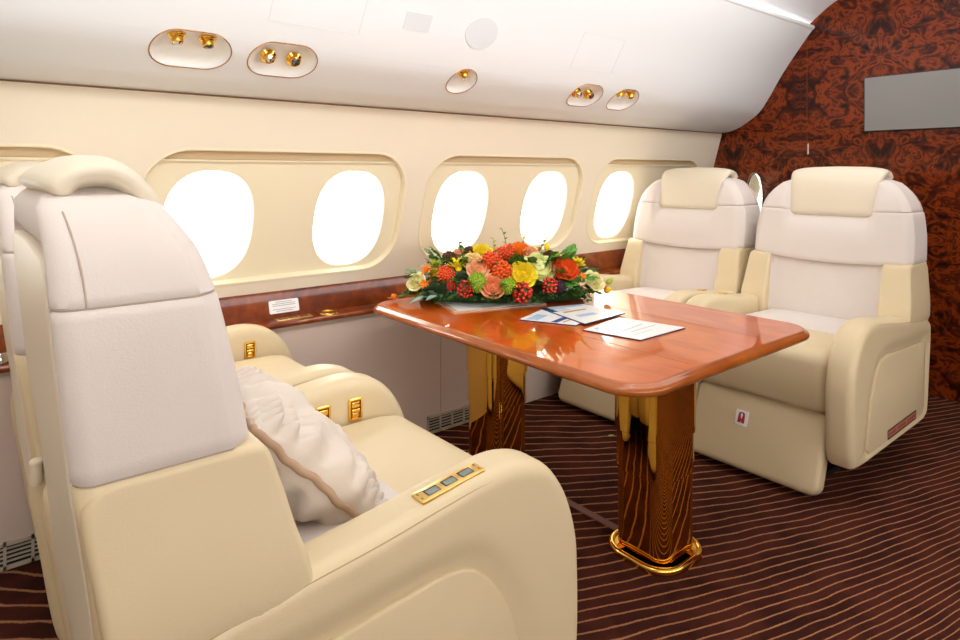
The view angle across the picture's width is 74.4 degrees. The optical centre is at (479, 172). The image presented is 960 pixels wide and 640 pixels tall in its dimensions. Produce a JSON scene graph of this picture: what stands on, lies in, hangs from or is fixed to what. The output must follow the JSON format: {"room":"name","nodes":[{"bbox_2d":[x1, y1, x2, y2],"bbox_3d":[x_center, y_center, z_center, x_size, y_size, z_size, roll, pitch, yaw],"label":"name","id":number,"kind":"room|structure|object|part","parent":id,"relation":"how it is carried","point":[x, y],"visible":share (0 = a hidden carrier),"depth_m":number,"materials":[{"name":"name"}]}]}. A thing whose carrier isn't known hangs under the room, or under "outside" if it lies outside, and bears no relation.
{"room":"aircraft cabin","nodes":[
{"label":"aircraft cabin","id":0,"kind":"room"},
{"bbox_2d":[0,313,561,542],"bbox_3d":[-0.590,0.930,2.763,5.800,0.640,0.042,0,0,-39],"label":"wall","id":1,"kind":"structure","parent":0,"point":[404,358],"depth_m":2.85,"materials":[{"name":"beige plastic"}]},
{"bbox_2d":[0,533,39,571],"bbox_3d":[-1.578,1.207,1.918,1.240,0.086,0.008,0,0,-39],"label":"air vent","id":2,"kind":"object","parent":1,"relation":"in","point":[20,551],"visible":0.2,"depth_m":2.01,"materials":[{"name":"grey metal"}]},
{"bbox_2d":[274,314,312,321],"bbox_3d":[-0.774,0.602,2.624,0.155,0.008,0.042,0,0,-39],"label":"handle","id":3,"kind":"object","parent":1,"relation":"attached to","point":[303,315],"visible":1,"depth_m":2.62,"materials":[{"name":"gold metal"}]},
{"bbox_2d":[0,267,620,372],"bbox_3d":[-0.603,0.615,2.779,5.800,0.022,0.142,0,0,-39],"label":"trim","id":4,"kind":"structure","parent":1,"relation":"attached to","point":[271,324],"depth_m":2.66,"materials":[{"name":"brown wood"}]},
{"bbox_2d":[0,349,8,364],"bbox_3d":[-1.524,0.586,2.010,0.060,0.036,0.060,0,0,-39],"label":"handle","id":5,"kind":"object","parent":4,"relation":"on","point":[3,353],"visible":0.8,"depth_m":1.99,"materials":[{"name":"white"}]},
{"bbox_2d":[318,309,338,314],"bbox_3d":[-0.652,0.611,2.720,0.090,0.027,0.090,0,0,-39],"label":"cup holder","id":6,"kind":"object","parent":4,"relation":"on","point":[334,312],"visible":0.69,"depth_m":2.70,"materials":[{"name":"gold metal"}]},
{"bbox_2d":[440,336,440,411],"bbox_3d":[-0.191,0.893,3.065,0.003,0.534,0.002,0,0,-39],"label":"trim","id":7,"kind":"structure","parent":1,"relation":"attached to","point":[440,336],"depth_m":3.06,"materials":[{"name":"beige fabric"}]},
{"bbox_2d":[427,404,468,433],"bbox_3d":[-0.026,1.207,3.195,0.580,0.086,0.008,0,0,-39],"label":"air vent","id":8,"kind":"object","parent":1,"relation":"in","point":[454,417],"visible":0.35,"depth_m":3.09,"materials":[{"name":"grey metal"}]},
{"bbox_2d":[268,298,298,313],"bbox_3d":[-0.822,0.560,2.651,0.128,0.052,0.019,0,0,-39],"label":"instruction label","id":9,"kind":"object","parent":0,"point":[285,305],"visible":1,"depth_m":2.65,"materials":[{"name":"white paper"}]},
{"bbox_2d":[0,81,721,324],"bbox_3d":[-0.590,0.108,2.762,5.800,0.793,0.245,0,0,-39],"label":"wall","id":10,"kind":"structure","parent":0,"point":[134,129],"depth_m":2.64,"materials":[{"name":"beige plastic"}]},
{"bbox_2d":[0,143,78,167],"bbox_3d":[-1.782,0.167,1.875,1.134,0.572,0.289,0,0,-39],"label":"window","id":11,"kind":"structure","parent":10,"relation":"in","point":[10,153],"depth_m":2.00,"materials":[{"name":"beige plastic"}]},
{"bbox_3d":[-1.710,-0.046,1.788,1.010,0.009,0.012,0,0,-39],"label":"shade pull","id":12,"kind":"part","parent":11,"relation":"part of","materials":[{"name":"beige plastic"}]},
{"bbox_2d":[142,147,406,286],"bbox_3d":[-0.836,0.167,2.653,1.134,0.572,0.289,0,0,-39],"label":"window","id":13,"kind":"structure","parent":10,"relation":"in","point":[251,215],"depth_m":2.61,"materials":[{"name":"beige plastic"}]},
{"bbox_3d":[-1.125,0.169,2.533,0.280,0.367,0.105,0,0,-39],"label":"pane","id":14,"kind":"part","parent":13,"relation":"part of","materials":[{"name":"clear glass"}]},
{"bbox_3d":[-0.764,-0.046,2.566,1.010,0.009,0.012,0,0,-39],"label":"shade pull","id":15,"kind":"part","parent":13,"relation":"part of","materials":[{"name":"beige plastic"}]},
{"bbox_3d":[-0.662,0.169,2.914,0.280,0.367,0.105,0,0,-39],"label":"pane","id":16,"kind":"part","parent":13,"relation":"part of","materials":[{"name":"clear glass"}]},
{"bbox_2d":[0,248,625,349],"bbox_3d":[-0.646,0.554,2.831,5.800,0.112,0.086,0,0,-39],"label":"trim","id":17,"kind":"structure","parent":10,"relation":"attached to","point":[248,308],"depth_m":2.78,"materials":[{"name":"brown wood"}]},
{"bbox_2d":[0,79,721,133],"bbox_3d":[-0.515,-0.279,2.672,5.800,0.005,0.018,0,0,-39],"label":"trim","id":18,"kind":"structure","parent":10,"relation":"attached to","point":[0,79],"depth_m":2.48,"materials":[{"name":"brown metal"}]},
{"bbox_2d":[0,0,814,132],"bbox_3d":[-0.313,-0.610,2.426,5.800,0.657,0.642,0,0,-39],"label":"ceiling","id":19,"kind":"structure","parent":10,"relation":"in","point":[693,65],"depth_m":2.62,"materials":[{"name":"white plastic"}]},
{"bbox_2d":[148,29,231,69],"bbox_3d":[-0.925,-0.398,2.021,0.249,0.116,0.127,0,0,-39],"label":"light","id":20,"kind":"object","parent":19,"relation":"attached to","point":[175,46],"visible":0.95,"depth_m":2.04,"materials":[{"name":"white plastic"}]},
{"bbox_2d":[247,42,317,77],"bbox_3d":[-0.692,-0.396,2.213,0.249,0.112,0.127,0,0,-39],"label":"light","id":21,"kind":"object","parent":19,"relation":"attached to","point":[273,57],"visible":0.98,"depth_m":2.23,"materials":[{"name":"white plastic"}]},
{"bbox_2d":[269,0,367,33],"bbox_3d":[-0.533,-0.589,2.142,0.332,0.178,0.110,0,0,-39],"label":"access panel","id":22,"kind":"object","parent":19,"relation":"attached to","point":[367,0],"visible":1,"depth_m":2.19,"materials":[{"name":"plastic"}]},
{"bbox_2d":[403,11,432,32],"bbox_3d":[-0.236,-0.573,2.402,0.115,0.063,0.040,0,0,-39],"label":"sensor cover","id":23,"kind":"object","parent":19,"relation":"attached to","point":[415,21],"visible":1,"depth_m":2.40,"materials":[{"name":"plastic"}]},
{"bbox_2d":[446,69,477,93],"bbox_3d":[-0.083,-0.400,2.714,0.149,0.113,0.120,0,0,-39],"label":"light","id":24,"kind":"object","parent":19,"relation":"attached to","point":[462,79],"visible":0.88,"depth_m":2.75,"materials":[{"name":"white plastic"}]},
{"bbox_2d":[465,17,497,48],"bbox_3d":[0.006,-0.573,2.602,0.164,0.120,0.074,0,0,-39],"label":"speaker grille","id":25,"kind":"object","parent":19,"relation":"attached to","point":[482,32],"visible":1,"depth_m":2.60,"materials":[{"name":"plastic"}]},
{"bbox_2d":[566,84,602,106],"bbox_3d":[0.530,-0.396,3.219,0.229,0.112,0.127,0,0,-39],"label":"light","id":26,"kind":"object","parent":19,"relation":"attached to","point":[585,93],"visible":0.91,"depth_m":3.25,"materials":[{"name":"white plastic"}]},
{"bbox_2d":[570,32,624,73],"bbox_3d":[0.574,-0.576,3.064,0.302,0.152,0.093,0,0,-39],"label":"access panel","id":27,"kind":"object","parent":19,"relation":"attached to","point":[585,32],"visible":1,"depth_m":3.05,"materials":[{"name":"plastic"}]},
{"bbox_2d":[606,89,638,110],"bbox_3d":[0.766,-0.398,3.413,0.219,0.116,0.127,0,0,-39],"label":"light","id":28,"kind":"object","parent":19,"relation":"attached to","point":[624,97],"visible":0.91,"depth_m":3.45,"materials":[{"name":"white plastic"}]},
{"bbox_2d":[418,154,583,259],"bbox_3d":[0.110,0.167,3.431,1.134,0.572,0.289,0,0,-39],"label":"window","id":29,"kind":"structure","parent":10,"relation":"in","point":[468,198],"depth_m":3.38,"materials":[{"name":"beige plastic"}]},
{"bbox_3d":[-0.180,0.169,3.311,0.280,0.367,0.105,0,0,-39],"label":"pane","id":30,"kind":"part","parent":29,"relation":"part of","materials":[{"name":"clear glass"}]},
{"bbox_3d":[0.181,-0.046,3.344,1.010,0.009,0.012,0,0,-39],"label":"shade pull","id":31,"kind":"part","parent":29,"relation":"part of","materials":[{"name":"beige plastic"}]},
{"bbox_3d":[0.284,0.169,3.692,0.280,0.367,0.105,0,0,-39],"label":"pane","id":32,"kind":"part","parent":29,"relation":"part of","materials":[{"name":"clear glass"}]},
{"bbox_2d":[587,158,697,243],"bbox_3d":[1.056,0.167,4.210,1.134,0.572,0.289,0,0,-39],"label":"window","id":33,"kind":"structure","parent":10,"relation":"in","point":[620,185],"depth_m":4.11,"materials":[{"name":"beige plastic"}]},
{"bbox_3d":[0.766,0.169,4.089,0.280,0.367,0.105,0,0,-39],"label":"pane","id":34,"kind":"part","parent":33,"relation":"part of","materials":[{"name":"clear glass"}]},
{"bbox_3d":[1.127,-0.046,4.123,1.010,0.009,0.012,0,0,-39],"label":"shade pull","id":35,"kind":"part","parent":33,"relation":"part of","materials":[{"name":"beige plastic"}]},
{"bbox_2d":[0,393,959,639],"bbox_3d":[0.566,1.280,1.437,5.900,0.060,3.600,0,0,-39],"label":"floor","id":36,"kind":"structure","parent":0,"point":[875,554],"depth_m":2.07,"materials":[{"name":"carpet"}]},
{"bbox_2d":[0,161,352,639],"bbox_3d":[-0.886,0.610,1.972,1.016,1.281,0.784,0,0,-39],"label":"seat","id":37,"kind":"object","parent":36,"relation":"on","point":[258,346],"visible":0.19,"depth_m":1.48,"materials":[{"name":"beige leather"}]},
{"bbox_3d":[-1.229,0.580,1.699,0.129,0.940,0.626,0,0,-39],"label":"panel","id":38,"kind":"part","parent":37,"relation":"part of","materials":[{"name":"leather"}]},
{"bbox_3d":[-1.151,0.530,1.764,0.334,1.039,0.724,0,0,-39],"label":"backrest","id":39,"kind":"part","parent":37,"relation":"part of","materials":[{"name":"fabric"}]},
{"bbox_3d":[-0.984,0.665,1.402,0.028,0.060,0.028,0,0,-39],"label":"lever knob","id":40,"kind":"part","parent":37,"relation":"part of","materials":[{"name":"leather"}]},
{"bbox_3d":[-1.093,0.845,2.239,0.915,0.532,0.109,0,0,-39],"label":"armrest","id":41,"kind":"part","parent":37,"relation":"part of","materials":[{"name":"beige leather"}]},
{"bbox_3d":[-0.673,0.845,1.729,0.915,0.532,0.109,0,0,-39],"label":"armrest","id":42,"kind":"part","parent":37,"relation":"part of","materials":[{"name":"beige leather"}]},
{"bbox_2d":[244,341,255,358],"bbox_3d":[-0.860,0.662,2.362,0.044,0.062,0.009,0,0,-39],"label":"switch","id":43,"kind":"object","parent":37,"relation":"attached to","point":[249,346],"depth_m":2.36,"materials":[{"name":"gold metal"}]},
{"bbox_2d":[234,355,304,376],"bbox_3d":[-0.844,0.815,2.016,0.728,0.271,0.556,0,0,-39],"label":"seat cushion","id":44,"kind":"object","parent":37,"relation":"on","point":[273,365],"depth_m":2.27,"materials":[{"name":"beige leather"}]},
{"bbox_2d":[13,155,576,639],"bbox_3d":[-0.380,0.610,1.384,1.016,1.281,0.770,0,0,-39],"label":"seat","id":45,"kind":"object","parent":36,"relation":"on","point":[165,517],"visible":0.91,"depth_m":0.93,"materials":[{"name":"beige leather"}]},
{"bbox_3d":[-0.718,0.580,1.105,0.129,0.940,0.626,0,0,-39],"label":"panel","id":46,"kind":"part","parent":45,"relation":"part of","materials":[{"name":"leather"}]},
{"bbox_3d":[-0.640,0.530,1.170,0.334,1.039,0.724,0,0,-39],"label":"backrest","id":47,"kind":"part","parent":45,"relation":"part of","materials":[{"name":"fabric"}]},
{"bbox_3d":[-0.583,0.845,1.645,0.915,0.532,0.109,0,0,-39],"label":"armrest","id":48,"kind":"part","parent":45,"relation":"part of","materials":[{"name":"beige leather"}]},
{"bbox_2d":[236,365,387,525],"bbox_3d":[-0.390,0.605,1.362,0.326,0.335,0.412,0,0,-31],"label":"pillow","id":49,"kind":"object","parent":45,"relation":"on","point":[325,479],"visible":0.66,"depth_m":1.22,"materials":[{"name":"beige fabric"}]},
{"bbox_2d":[315,405,330,418],"bbox_3d":[-0.424,0.662,1.707,0.044,0.062,0.009,0,0,-39],"label":"switch","id":50,"kind":"object","parent":45,"relation":"attached to","point":[324,409],"depth_m":1.71,"materials":[{"name":"gold metal"}]},
{"bbox_2d":[348,397,362,421],"bbox_3d":[-0.349,0.662,1.768,0.044,0.062,0.009,0,0,-39],"label":"switch","id":51,"kind":"object","parent":45,"relation":"attached to","point":[355,404],"depth_m":1.77,"materials":[{"name":"gold metal"}]},
{"bbox_3d":[-0.163,0.845,1.135,0.915,0.532,0.109,0,0,-39],"label":"armrest","id":52,"kind":"part","parent":45,"relation":"part of","materials":[{"name":"beige leather"}]},
{"bbox_2d":[341,415,471,493],"bbox_3d":[-0.334,0.815,1.422,0.728,0.271,0.556,0,0,-39],"label":"seat cushion","id":53,"kind":"object","parent":45,"relation":"on","point":[402,454],"depth_m":1.56,"materials":[{"name":"beige leather"}]},
{"bbox_3d":[-0.174,0.910,1.079,0.677,0.345,0.024,0,0,-39],"label":"panel","id":54,"kind":"part","parent":45,"relation":"part of","materials":[{"name":"beige leather"}]},
{"bbox_3d":[-0.059,0.590,1.201,0.147,0.024,0.040,0,0,-39],"label":"control plate","id":55,"kind":"part","parent":45,"relation":"part of","materials":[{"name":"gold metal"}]},
{"bbox_2d":[373,285,809,576],"bbox_3d":[0.358,0.897,2.434,1.050,0.706,1.395,0,0,-39],"label":"dining table","id":56,"kind":"object","parent":36,"relation":"on","point":[652,381],"visible":0.73,"depth_m":2.04,"materials":[{"name":"brown wood"}]},
{"bbox_2d":[388,293,398,299],"bbox_3d":[-0.364,0.525,2.670,0.057,0.030,0.052,0,0,3],"label":"bloom","id":57,"kind":"object","parent":56,"relation":"on","point":[393,296],"visible":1,"depth_m":2.66,"materials":[{"name":"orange plant"}]},
{"bbox_2d":[437,301,546,312],"bbox_3d":[0.073,0.541,2.638,0.468,0.006,0.230,0,0,-22],"label":"placemat","id":58,"kind":"object","parent":56,"relation":"on","point":[455,307],"visible":0.61,"depth_m":2.56,"materials":[{"name":"beige"}]},
{"bbox_2d":[396,228,612,304],"bbox_3d":[0.110,0.388,2.733,0.933,0.295,0.517,0,0,0],"label":"flower arrangement","id":59,"kind":"object","parent":56,"relation":"on","point":[502,274],"visible":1,"depth_m":2.60,"materials":[{"name":"plant"}]},
{"bbox_3d":[-0.095,0.379,2.603,0.085,0.064,0.081,-14,12,-1],"label":"spiky yellow flower","id":60,"kind":"part","parent":59,"relation":"part of","materials":[{"name":"yellow plant"}]},
{"bbox_2d":[519,310,580,325],"bbox_3d":[0.302,0.542,2.367,0.249,0.005,0.212,0,0,26],"label":"brochure","id":61,"kind":"object","parent":56,"relation":"on","point":[542,316],"visible":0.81,"depth_m":2.32,"materials":[{"name":"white paper"}]},
{"bbox_2d":[541,304,624,324],"bbox_3d":[0.378,0.537,2.426,0.249,0.005,0.282,0,0,-39],"label":"brochure","id":62,"kind":"object","parent":61,"relation":"on","point":[584,314],"visible":1,"depth_m":2.41,"materials":[{"name":"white paper"}]},
{"bbox_2d":[583,317,685,340],"bbox_3d":[0.535,0.542,2.189,0.251,0.005,0.263,0,0,42],"label":"brochure","id":63,"kind":"object","parent":56,"relation":"on","point":[632,329],"visible":1,"depth_m":2.17,"materials":[{"name":"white paper"}]},
{"bbox_3d":[0.582,1.240,2.103,0.270,0.021,0.270,0,0,-39],"label":"foot plate","id":64,"kind":"part","parent":56,"relation":"part of","materials":[{"name":"gold metal"}]},
{"bbox_2d":[566,498,617,529],"bbox_3d":[0.322,1.248,2.408,0.030,0.004,0.550,0,0,-39],"label":"floor track","id":65,"kind":"object","parent":36,"relation":"on","point":[571,503],"visible":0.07,"depth_m":2.30,"materials":[{"name":"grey metal"}]},
{"bbox_2d":[558,167,759,420],"bbox_3d":[0.976,0.610,3.503,1.016,1.281,0.770,0,0,-39],"label":"seat","id":66,"kind":"object","parent":36,"relation":"on","point":[695,228],"visible":0.39,"depth_m":3.59,"materials":[{"name":"beige leather"}]},
{"bbox_3d":[0.758,0.845,3.752,0.915,0.532,0.109,0,0,-39],"label":"armrest","id":67,"kind":"part","parent":66,"relation":"part of","materials":[{"name":"beige leather"}]},
{"bbox_3d":[1.236,0.530,3.717,0.334,1.039,0.724,0,0,-39],"label":"backrest","id":68,"kind":"part","parent":66,"relation":"part of","materials":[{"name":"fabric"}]},
{"bbox_3d":[1.178,0.845,3.242,0.915,0.532,0.109,0,0,-39],"label":"armrest","id":69,"kind":"part","parent":66,"relation":"part of","materials":[{"name":"beige leather"}]},
{"bbox_2d":[686,166,930,495],"bbox_3d":[1.474,0.610,2.897,1.016,1.281,0.770,0,0,-39],"label":"seat","id":70,"kind":"object","parent":36,"relation":"on","point":[839,255],"visible":0.84,"depth_m":2.76,"materials":[{"name":"beige leather"}]},
{"bbox_3d":[1.257,0.845,3.146,0.915,0.532,0.109,0,0,-39],"label":"armrest","id":71,"kind":"part","parent":70,"relation":"part of","materials":[{"name":"beige leather"}]},
{"bbox_2d":[704,328,834,412],"bbox_3d":[1.428,0.815,2.859,0.728,0.271,0.556,0,0,-39],"label":"seat cushion","id":72,"kind":"object","parent":70,"relation":"on","point":[792,379],"depth_m":2.55,"materials":[{"name":"beige leather"}]},
{"bbox_3d":[1.735,0.530,3.111,0.334,1.039,0.724,0,0,-39],"label":"backrest","id":73,"kind":"part","parent":70,"relation":"part of","materials":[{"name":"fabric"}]},
{"bbox_3d":[1.677,0.845,2.635,0.915,0.532,0.109,0,0,-39],"label":"armrest","id":74,"kind":"part","parent":70,"relation":"part of","materials":[{"name":"beige leather"}]},
{"bbox_3d":[1.734,0.910,2.635,0.677,0.345,0.024,0,0,-39],"label":"panel","id":75,"kind":"part","parent":70,"relation":"part of","materials":[{"name":"beige leather"}]},
{"bbox_2d":[740,0,836,23],"bbox_3d":[0.527,-1.085,1.405,5.800,0.300,2.126,0,0,-39],"label":"ceiling","id":76,"kind":"structure","parent":0,"point":[806,11],"depth_m":3.82,"materials":[{"name":"white plastic"}]},
{"bbox_2d":[713,0,959,401],"bbox_3d":[2.786,0.000,3.264,0.050,2.500,3.800,0,0,-39],"label":"wall","id":77,"kind":"structure","parent":0,"point":[821,87],"depth_m":3.74,"materials":[{"name":"brown wood"}]},
{"bbox_2d":[747,172,762,210],"bbox_3d":[1.877,0.170,4.322,0.014,0.344,0.124,0,0,-39],"label":"oval mirror","id":78,"kind":"object","parent":77,"relation":"attached to","point":[754,181],"visible":0.45,"depth_m":4.31,"materials":[{"name":"white mirror"}]},
{"bbox_3d":[1.879,0.170,4.324,0.004,0.330,0.110,0,0,-39],"label":"glass","id":79,"kind":"part","parent":78,"relation":"part of","materials":[{"name":"white mirror"}]},
{"bbox_2d":[725,127,863,134],"bbox_3d":[2.811,0.150,3.194,0.002,2.200,3.360,0,0,-39],"label":"trim","id":80,"kind":"structure","parent":77,"relation":"attached to","point":[863,127],"depth_m":4.15,"materials":[{"name":"brown wood"}]},
{"bbox_2d":[864,68,959,131],"bbox_3d":[2.493,-0.406,3.567,0.024,0.326,0.585,0,0,-39],"label":"wall monitor","id":81,"kind":"object","parent":77,"relation":"attached to","point":[924,99],"visible":1,"depth_m":3.59,"materials":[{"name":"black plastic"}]}
]}

